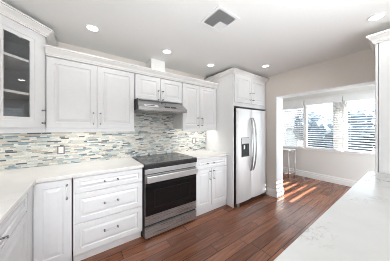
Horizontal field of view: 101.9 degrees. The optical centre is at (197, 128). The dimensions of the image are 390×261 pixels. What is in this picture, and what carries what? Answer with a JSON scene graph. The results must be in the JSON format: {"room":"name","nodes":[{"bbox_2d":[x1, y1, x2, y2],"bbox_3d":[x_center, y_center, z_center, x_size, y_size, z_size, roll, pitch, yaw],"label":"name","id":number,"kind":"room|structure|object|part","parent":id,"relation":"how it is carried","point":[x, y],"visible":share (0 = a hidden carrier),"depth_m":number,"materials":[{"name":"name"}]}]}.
{"room":"kitchen","nodes":[
{"label":"kitchen","id":0,"kind":"room"},
{"bbox_2d":[0,41,205,170],"bbox_3d":[-0.739,0.152,2.693,4.136,2.405,0.120,0,0,-36],"label":"wall","id":1,"kind":"structure","parent":0,"point":[60,44],"depth_m":2.27,"materials":[{"name":"beige paint"}]},
{"bbox_2d":[0,0,57,132],"bbox_3d":[-1.774,-0.481,1.424,0.707,1.048,0.689,0,0,-36],"label":"upper cabinet","id":2,"kind":"object","parent":1,"relation":"attached to","point":[22,49],"visible":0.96,"depth_m":1.54,"materials":[{"name":"white paint"}]},
{"bbox_2d":[3,51,28,71],"bbox_3d":[-1.828,-0.631,1.431,0.608,0.022,0.592,0,0,-36],"label":"shelf","id":3,"kind":"object","parent":2,"relation":"attached to","point":[11,63],"depth_m":1.52,"materials":[{"name":"white wood"}]},
{"bbox_2d":[3,88,28,99],"bbox_3d":[-1.828,-0.321,1.431,0.608,0.022,0.592,0,0,-36],"label":"shelf","id":4,"kind":"object","parent":2,"relation":"attached to","point":[8,94],"depth_m":1.50,"materials":[{"name":"white wood"}]},
{"bbox_3d":[-1.834,-0.467,1.433,0.621,0.903,0.602,0,0,-36],"label":"panel","id":5,"kind":"part","parent":2,"relation":"part of","materials":[{"name":"clear glass"}]},
{"bbox_3d":[-1.666,0.024,1.268,0.159,0.039,0.710,0,0,29],"label":"light rail","id":6,"kind":"part","parent":2,"relation":"part of","materials":[{"name":"white paint"}]},
{"bbox_3d":[-1.599,-0.466,1.403,0.020,0.927,0.421,0,0,9],"label":"door","id":7,"kind":"part","parent":2,"relation":"part of","materials":[{"name":"white paint"}]},
{"bbox_3d":[-1.671,-0.967,1.407,0.303,0.076,0.987,0,0,10],"label":"crown moulding","id":8,"kind":"part","parent":2,"relation":"part of","materials":[{"name":"white paint"}]},
{"bbox_2d":[46,56,134,131],"bbox_3d":[-1.287,-0.350,1.985,0.868,0.786,0.356,0,0,-36],"label":"upper cabinet","id":9,"kind":"object","parent":1,"relation":"attached to","point":[80,97],"visible":1,"depth_m":1.82,"materials":[{"name":"white paint"}]},
{"bbox_3d":[-1.380,-0.369,1.754,0.434,0.735,0.020,0,0,-36],"label":"door","id":10,"kind":"part","parent":9,"relation":"part of","materials":[{"name":"white paint"}]},
{"bbox_3d":[-1.205,0.024,1.874,0.868,0.039,0.018,0,0,-36],"label":"light rail","id":11,"kind":"part","parent":9,"relation":"part of","materials":[{"name":"white paint"}]},
{"bbox_3d":[-1.031,-0.369,2.008,0.418,0.735,0.020,0,0,-36],"label":"door","id":12,"kind":"part","parent":9,"relation":"part of","materials":[{"name":"white paint"}]},
{"bbox_2d":[45,44,218,88],"bbox_3d":[-0.596,-0.788,2.309,2.365,0.090,0.108,0,0,-36],"label":"crown molding","id":13,"kind":"structure","parent":9,"relation":"attached to","point":[50,51],"depth_m":1.99,"materials":[{"name":"white paint"}]},
{"bbox_2d":[0,113,205,169],"bbox_3d":[-1.051,0.021,2.386,3.011,0.839,0.008,0,0,-36],"label":"backsplash","id":14,"kind":"structure","parent":1,"relation":"attached to","point":[153,133],"depth_m":2.16,"materials":[{"name":"tile"}]},
{"bbox_2d":[57,146,64,153],"bbox_3d":[-1.668,0.265,1.927,0.072,0.100,0.006,0,0,-36],"label":"wall outlet","id":15,"kind":"object","parent":14,"relation":"attached to","point":[60,149],"visible":1,"depth_m":1.93,"materials":[{"name":"white plastic"}]},
{"bbox_2d":[134,74,181,103],"bbox_3d":[-0.637,-0.572,2.460,0.730,0.343,0.356,0,0,-36],"label":"upper cabinet","id":16,"kind":"object","parent":1,"relation":"attached to","point":[150,88],"visible":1,"depth_m":2.31,"materials":[{"name":"white paint"}]},
{"bbox_3d":[-0.707,-0.572,2.245,0.354,0.331,0.020,0,0,-36],"label":"door","id":17,"kind":"part","parent":16,"relation":"part of","materials":[{"name":"white paint"}]},
{"bbox_2d":[147,58,164,70],"bbox_3d":[-0.673,-0.896,2.524,0.220,0.305,0.210,0,0,-36],"label":"duct cover","id":18,"kind":"object","parent":16,"relation":"on","point":[152,63],"visible":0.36,"depth_m":2.44,"materials":[{"name":"metal"}]},
{"bbox_3d":[-0.413,-0.572,2.460,0.360,0.331,0.020,0,0,-36],"label":"door","id":19,"kind":"part","parent":16,"relation":"part of","materials":[{"name":"white paint"}]},
{"bbox_2d":[134,98,186,114],"bbox_3d":[-0.602,-0.314,2.402,0.718,0.166,0.490,0,0,-36],"label":"range hood","id":20,"kind":"object","parent":1,"relation":"attached to","point":[140,106],"visible":0.94,"depth_m":2.23,"materials":[{"name":"metal"}]},
{"bbox_3d":[-0.902,-0.318,2.208,0.004,0.145,0.450,0,0,-36],"label":"plate","id":21,"kind":"part","parent":20,"relation":"part of","materials":[{"name":"black metal"}]},
{"bbox_2d":[173,83,216,130],"bbox_3d":[-0.034,-0.350,2.901,0.752,0.786,0.356,0,0,-36],"label":"upper cabinet","id":22,"kind":"object","parent":1,"relation":"attached to","point":[199,102],"visible":0.99,"depth_m":2.75,"materials":[{"name":"white paint"}]},
{"bbox_3d":[-0.116,-0.369,2.677,0.346,0.735,0.020,0,0,-36],"label":"door","id":23,"kind":"part","parent":22,"relation":"part of","materials":[{"name":"white paint"}]},
{"bbox_3d":[0.048,0.024,2.789,0.752,0.039,0.018,0,0,-36],"label":"light rail","id":24,"kind":"part","parent":22,"relation":"part of","materials":[{"name":"white paint"}]},
{"bbox_3d":[0.186,-0.369,2.898,0.390,0.735,0.020,0,0,-36],"label":"door","id":25,"kind":"part","parent":22,"relation":"part of","materials":[{"name":"white paint"}]},
{"bbox_2d":[1,0,389,77],"bbox_3d":[1.885,-1.100,0.882,6.236,0.100,7.840,0,0,-36],"label":"ceiling","id":26,"kind":"structure","parent":0,"point":[285,35],"depth_m":1.70,"materials":[{"name":"paint"}]},
{"bbox_2d":[85,24,99,31],"bbox_3d":[-1.105,-1.046,1.658,0.126,0.006,0.126,0,0,-36],"label":"recessed light","id":27,"kind":"object","parent":26,"relation":"in","point":[90,27],"visible":1,"depth_m":1.65,"materials":[{"name":"white paint"}]},
{"bbox_2d":[162,49,171,53],"bbox_3d":[-0.425,-1.046,2.167,0.126,0.006,0.126,0,0,-36],"label":"recessed light","id":28,"kind":"object","parent":26,"relation":"in","point":[166,51],"visible":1,"depth_m":2.16,"materials":[{"name":"white paint"}]},
{"bbox_2d":[200,5,239,31],"bbox_3d":[0.208,-1.043,1.537,0.270,0.012,0.270,0,0,-36],"label":"ceiling vent","id":29,"kind":"object","parent":26,"relation":"in","point":[219,19],"visible":1,"depth_m":1.53,"materials":[{"name":"grey metal"}]},
{"bbox_2d":[367,12,386,21],"bbox_3d":[1.684,-1.046,1.493,0.126,0.006,0.126,0,0,-36],"label":"recessed light","id":30,"kind":"object","parent":26,"relation":"in","point":[377,16],"visible":1,"depth_m":1.48,"materials":[{"name":"white paint"}]},
{"bbox_2d":[72,172,350,260],"bbox_3d":[1.885,1.395,0.882,6.236,0.080,7.840,0,0,-36],"label":"floor","id":31,"kind":"structure","parent":0,"point":[262,227],"depth_m":2.10,"materials":[{"name":"brown wood"}]},
{"bbox_2d":[0,187,32,260],"bbox_3d":[-1.250,0.913,0.647,0.635,0.884,1.400,0,0,-36],"label":"base cabinet","id":32,"kind":"object","parent":31,"relation":"on","point":[16,231],"visible":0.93,"depth_m":1.08,"materials":[{"name":"white paint"}]},
{"bbox_3d":[-0.964,0.565,0.763,0.036,0.017,0.148,0,0,-36],"label":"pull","id":33,"kind":"part","parent":32,"relation":"part of","materials":[{"name":"silver metal"}]},
{"bbox_3d":[-0.987,0.562,0.747,0.020,0.151,1.170,0,0,-36],"label":"drawer","id":34,"kind":"part","parent":32,"relation":"part of","materials":[{"name":"white paint"}]},
{"bbox_3d":[-1.160,0.944,0.984,0.020,0.593,0.582,0,0,-36],"label":"door","id":35,"kind":"part","parent":32,"relation":"part of","materials":[{"name":"white paint"}]},
{"bbox_2d":[0,157,143,224],"bbox_3d":[-1.053,0.455,1.144,1.543,0.030,1.991,0,0,-36],"label":"countertop","id":36,"kind":"structure","parent":32,"relation":"on","point":[15,184],"depth_m":1.54,"materials":[{"name":"white stone"}]},
{"bbox_2d":[33,178,72,260],"bbox_3d":[-1.484,0.913,1.669,0.262,0.884,0.634,0,0,-36],"label":"base cabinet","id":37,"kind":"object","parent":31,"relation":"on","point":[52,200],"visible":0.95,"depth_m":1.44,"materials":[{"name":"white paint"}]},
{"bbox_2d":[73,168,141,260],"bbox_3d":[-1.103,0.913,1.948,0.663,0.884,0.634,0,0,-36],"label":"base cabinet","id":38,"kind":"object","parent":31,"relation":"on","point":[107,207],"visible":0.98,"depth_m":1.69,"materials":[{"name":"white paint"}]},
{"bbox_3d":[-0.943,0.562,1.728,0.656,0.151,0.020,0,0,-36],"label":"drawer","id":39,"kind":"part","parent":38,"relation":"part of","materials":[{"name":"white paint"}]},
{"bbox_3d":[-0.943,0.790,1.728,0.656,0.291,0.020,0,0,-36],"label":"drawer","id":40,"kind":"part","parent":38,"relation":"part of","materials":[{"name":"white paint"}]},
{"bbox_3d":[-0.943,1.091,1.728,0.656,0.297,0.020,0,0,-36],"label":"drawer","id":41,"kind":"part","parent":38,"relation":"part of","materials":[{"name":"white paint"}]},
{"bbox_2d":[132,152,197,238],"bbox_3d":[-0.500,0.893,2.345,0.758,0.924,0.693,0,0,-36],"label":"range","id":42,"kind":"object","parent":31,"relation":"on","point":[168,179],"visible":0.99,"depth_m":2.07,"materials":[{"name":"grey metal"}]},
{"bbox_2d":[132,152,196,169],"bbox_3d":[-0.512,0.464,2.362,0.758,0.066,0.651,0,0,-36],"label":"cooktop","id":43,"kind":"object","parent":42,"relation":"in","point":[165,160],"depth_m":2.18,"materials":[{"name":"black glass"}]},
{"bbox_3d":[-0.334,1.265,2.118,0.748,0.124,0.029,0,0,-36],"label":"storage drawer","id":44,"kind":"part","parent":42,"relation":"part of","materials":[{"name":"metal"}]},
{"bbox_3d":[-0.334,0.871,2.118,0.748,0.604,0.029,0,0,-36],"label":"oven door","id":45,"kind":"part","parent":42,"relation":"part of","materials":[{"name":"glass"}]},
{"bbox_3d":[-0.327,0.865,2.109,0.744,0.392,0.008,0,0,-36],"label":"door glass","id":46,"kind":"part","parent":42,"relation":"part of","materials":[{"name":"black glass"}]},
{"bbox_3d":[-0.336,0.529,2.122,0.748,0.059,0.027,0,0,-36],"label":"control panel","id":47,"kind":"part","parent":42,"relation":"part of","materials":[{"name":"metal"}]},
{"bbox_3d":[-0.301,0.617,2.073,0.736,0.076,0.018,0,0,-36],"label":"door handle","id":48,"kind":"part","parent":42,"relation":"part of","materials":[{"name":"metal"}]},
{"bbox_2d":[195,156,226,215],"bbox_3d":[0.071,0.913,2.805,0.680,0.884,0.634,0,0,-36],"label":"base cabinet","id":49,"kind":"object","parent":31,"relation":"on","point":[211,178],"visible":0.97,"depth_m":2.57,"materials":[{"name":"white paint"}]},
{"bbox_2d":[177,150,228,159],"bbox_3d":[0.068,0.455,2.810,0.698,0.030,0.624,0,0,-36],"label":"countertop","id":50,"kind":"structure","parent":49,"relation":"on","point":[200,154],"depth_m":2.75,"materials":[{"name":"white stone"}]},
{"bbox_3d":[0.090,0.944,2.483,0.305,0.593,0.020,0,0,-36],"label":"door","id":51,"kind":"part","parent":49,"relation":"part of","materials":[{"name":"white paint"}]},
{"bbox_3d":[0.231,0.562,2.586,0.655,0.151,0.020,0,0,-36],"label":"drawer","id":52,"kind":"part","parent":49,"relation":"part of","materials":[{"name":"white paint"}]},
{"bbox_3d":[0.357,0.944,2.678,0.344,0.593,0.020,0,0,-36],"label":"door","id":53,"kind":"part","parent":49,"relation":"part of","materials":[{"name":"white paint"}]},
{"bbox_2d":[204,67,268,207],"bbox_3d":[0.777,0.178,3.224,1.051,2.353,0.793,0,0,-36],"label":"refrigerator surround","id":54,"kind":"object","parent":31,"relation":"on","point":[239,88],"visible":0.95,"depth_m":2.85,"materials":[{"name":"white paint"}]},
{"bbox_3d":[0.390,0.205,2.985,0.020,2.300,0.720,0,0,-36],"label":"panel","id":55,"kind":"part","parent":54,"relation":"part of","materials":[{"name":"white paint"}]},
{"bbox_3d":[0.777,-0.964,3.224,1.051,0.068,0.793,0,0,-36],"label":"crown moulding","id":56,"kind":"part","parent":54,"relation":"part of","materials":[{"name":"white paint"}]},
{"bbox_3d":[0.805,-0.691,2.830,0.455,0.479,0.020,0,0,-36],"label":"door","id":57,"kind":"part","parent":54,"relation":"part of","materials":[{"name":"white paint"}]},
{"bbox_3d":[1.174,-0.691,3.099,0.447,0.479,0.020,0,0,-36],"label":"door","id":58,"kind":"part","parent":54,"relation":"part of","materials":[{"name":"white paint"}]},
{"bbox_2d":[234,107,265,207],"bbox_3d":[0.833,0.497,3.207,0.898,1.716,0.804,0,0,-36],"label":"refrigerator","id":59,"kind":"object","parent":31,"relation":"on","point":[249,125],"visible":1,"depth_m":2.87,"materials":[{"name":"grey metal"}]},
{"bbox_3d":[0.819,0.474,2.812,0.408,1.632,0.030,0,0,-36],"label":"freezer door","id":60,"kind":"part","parent":59,"relation":"part of","materials":[{"name":"metal"}]},
{"bbox_3d":[0.843,0.223,2.802,0.194,0.095,0.002,0,0,-36],"label":"control panel","id":61,"kind":"part","parent":59,"relation":"part of","materials":[{"name":"white plastic"}]},
{"bbox_3d":[0.984,0.295,2.872,0.026,0.977,0.086,0,0,-22],"label":"handle","id":62,"kind":"part","parent":59,"relation":"part of","materials":[{"name":"metal"}]},
{"bbox_3d":[1.048,0.295,2.919,0.086,0.977,0.026,0,0,39],"label":"handle","id":63,"kind":"part","parent":59,"relation":"part of","materials":[{"name":"metal"}]},
{"bbox_3d":[1.185,0.474,3.079,0.482,1.632,0.030,0,0,-36],"label":"fridge door","id":64,"kind":"part","parent":59,"relation":"part of","materials":[{"name":"metal"}]},
{"bbox_2d":[283,148,295,177],"bbox_3d":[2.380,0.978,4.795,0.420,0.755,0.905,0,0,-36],"label":"bar stool","id":65,"kind":"object","parent":31,"relation":"on","point":[285,149],"visible":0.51,"depth_m":4.46,"materials":[{"name":"white plastic"}]},
{"bbox_2d":[366,29,389,173],"bbox_3d":[2.194,0.210,1.562,0.723,2.290,0.654,0,0,-36],"label":"pantry cabinet","id":66,"kind":"object","parent":31,"relation":"on","point":[381,50],"visible":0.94,"depth_m":1.56,"materials":[{"name":"white paint"}]},
{"bbox_3d":[1.930,0.195,1.690,0.326,2.090,0.020,0,0,-36],"label":"door","id":67,"kind":"part","parent":66,"relation":"part of","materials":[{"name":"white paint"}]},
{"bbox_3d":[2.194,-0.892,1.562,0.723,0.085,0.654,0,0,-36],"label":"crown moulding","id":68,"kind":"part","parent":66,"relation":"part of","materials":[{"name":"white paint"}]},
{"bbox_3d":[0.945,0.913,0.644,2.485,0.884,0.585,0,0,-36],"label":"cabinet","id":69,"kind":"object","parent":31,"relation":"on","visible":0},
{"bbox_2d":[274,171,389,260],"bbox_3d":[1.000,0.455,0.518,2.546,0.030,0.898,0,0,-36],"label":"countertop","id":70,"kind":"structure","parent":69,"relation":"on","point":[356,227],"depth_m":0.69,"materials":[{"name":"white stone"}]},
{"bbox_2d":[265,48,374,189],"bbox_3d":[2.804,0.152,1.553,0.240,2.405,7.600,0,0,-36],"label":"wall","id":71,"kind":"structure","parent":0,"point":[358,67],"depth_m":2.65,"materials":[{"name":"beige paint"}]},
{"bbox_2d":[266,187,283,197],"bbox_3d":[1.102,1.282,3.882,0.276,0.145,1.830,0,0,-36],"label":"baseboard","id":72,"kind":"structure","parent":71,"relation":"attached to","point":[269,191],"depth_m":3.15,"materials":[{"name":"white paint"}]},
{"bbox_2d":[276,96,282,190],"bbox_3d":[1.627,0.367,3.163,0.252,1.975,0.012,0,0,-36],"label":"trim","id":73,"kind":"structure","parent":71,"relation":"attached to","point":[279,101],"depth_m":3.15,"materials":[{"name":"white paint"}]},
{"bbox_2d":[277,80,374,97],"bbox_3d":[2.031,-0.614,2.611,0.252,0.012,1.380,0,0,-36],"label":"trim","id":74,"kind":"structure","parent":71,"relation":"attached to","point":[368,83],"depth_m":2.49,"materials":[{"name":"white paint"}]},
{"bbox_2d":[283,85,374,180],"bbox_3d":[3.579,0.152,3.729,0.140,2.405,5.240,0,0,-36],"label":"wall","id":75,"kind":"structure","parent":0,"point":[342,165],"depth_m":3.87,"materials":[{"name":"paint"}]},
{"bbox_2d":[283,102,334,149],"bbox_3d":[3.020,-0.095,4.460,0.100,1.300,1.320,0,0,-36],"label":"window","id":76,"kind":"structure","parent":75,"relation":"in","point":[305,109],"depth_m":4.43,"materials":[{"name":"white paint"}]},
{"bbox_2d":[283,100,303,147],"bbox_3d":[2.762,-0.112,4.665,0.068,1.327,0.605,0,0,-36],"label":"window blind","id":77,"kind":"object","parent":76,"relation":"attached to","point":[296,104],"visible":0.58,"depth_m":4.62,"materials":[{"name":"white plastic"}]},
{"bbox_2d":[305,96,341,150],"bbox_3d":[3.194,-0.112,4.073,0.068,1.327,0.770,0,0,-36],"label":"window blind","id":78,"kind":"object","parent":76,"relation":"attached to","point":[334,99],"visible":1,"depth_m":4.01,"materials":[{"name":"white plastic"}]},
{"bbox_3d":[3.197,0.542,4.076,0.048,0.020,0.758,0,0,-36],"label":"rail","id":79,"kind":"part","parent":78,"relation":"part of","materials":[{"name":"white plastic"}]},
{"bbox_3d":[3.354,-0.048,3.862,0.002,1.165,0.002,0,0,-36],"label":"cord","id":80,"kind":"part","parent":78,"relation":"part of","materials":[{"name":"white plastic"}]},
{"bbox_2d":[283,167,357,186],"bbox_3d":[3.515,1.272,3.683,0.018,0.165,5.000,0,0,-36],"label":"baseboard","id":81,"kind":"structure","parent":75,"relation":"attached to","point":[337,180],"depth_m":4.07,"materials":[{"name":"white paint"}]},
{"bbox_2d":[283,146,374,155],"bbox_3d":[3.478,0.574,3.736,0.055,0.038,3.130,0,0,-36],"label":"trim","id":82,"kind":"structure","parent":75,"relation":"attached to","point":[283,146],"depth_m":3.89,"materials":[{"name":"white paint"}]},
{"bbox_2d":[283,90,374,102],"bbox_3d":[3.477,-0.780,3.735,0.018,0.070,3.170,0,0,-36],"label":"trim","id":83,"kind":"structure","parent":75,"relation":"attached to","point":[369,90],"depth_m":3.92,"materials":[{"name":"white paint"}]},
{"bbox_2d":[345,101,372,152],"bbox_3d":[3.986,-0.095,3.181,0.050,1.300,1.535,0,0,-36],"label":"window","id":84,"kind":"structure","parent":75,"relation":"in","point":[346,102],"depth_m":3.76,"materials":[{"name":"white paint"}]},
{"bbox_2d":[343,91,374,153],"bbox_3d":[3.871,-0.112,3.147,0.068,1.327,1.475,0,0,-36],"label":"window blind","id":85,"kind":"object","parent":84,"relation":"attached to","point":[367,95],"visible":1,"depth_m":3.52,"materials":[{"name":"white plastic"}]},
{"bbox_3d":[3.874,0.542,3.149,0.048,0.020,1.463,0,0,-36],"label":"rail","id":86,"kind":"part","parent":85,"relation":"part of","materials":[{"name":"white plastic"}]},
{"label":"outside","id":87,"kind":"structure","parent":0,"visible":0},
{"bbox_3d":[44.778,3.055,45.097,114.480,0.200,160.000,0,0,-36],"label":"ground","id":88,"kind":"structure","parent":87,"visible":0},
{"bbox_2d":[284,106,313,145],"bbox_3d":[14.634,-0.095,24.128,5.100,6.100,4.700,0,0,-36],"label":"house","id":89,"kind":"structure","parent":88,"relation":"on","point":[308,106],"depth_m":22.87,"materials":[{"name":"white paint"}]},
{"bbox_2d":[293,112,315,145],"bbox_3d":[12.340,0.560,17.760,2.902,4.808,3.303,0,0,28],"label":"tree","id":90,"kind":"object","parent":88,"relation":"on","point":[309,114],"visible":0.17,"depth_m":17.41,"materials":[{"name":"grey plant"}]},
{"bbox_2d":[308,114,361,149],"bbox_3d":[10.343,0.902,12.197,3.074,4.125,3.523,0,0,32],"label":"tree","id":91,"kind":"object","parent":88,"relation":"on","point":[314,123],"visible":0.37,"depth_m":11.34,"materials":[{"name":"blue plant"}]},
{"bbox_2d":[348,109,374,150],"bbox_3d":[15.122,0.561,13.942,4.571,4.807,4.880,0,0,-36],"label":"tree","id":92,"kind":"object","parent":88,"relation":"on","point":[352,110],"visible":0.34,"depth_m":13.05,"materials":[{"name":"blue plant"}]}
]}

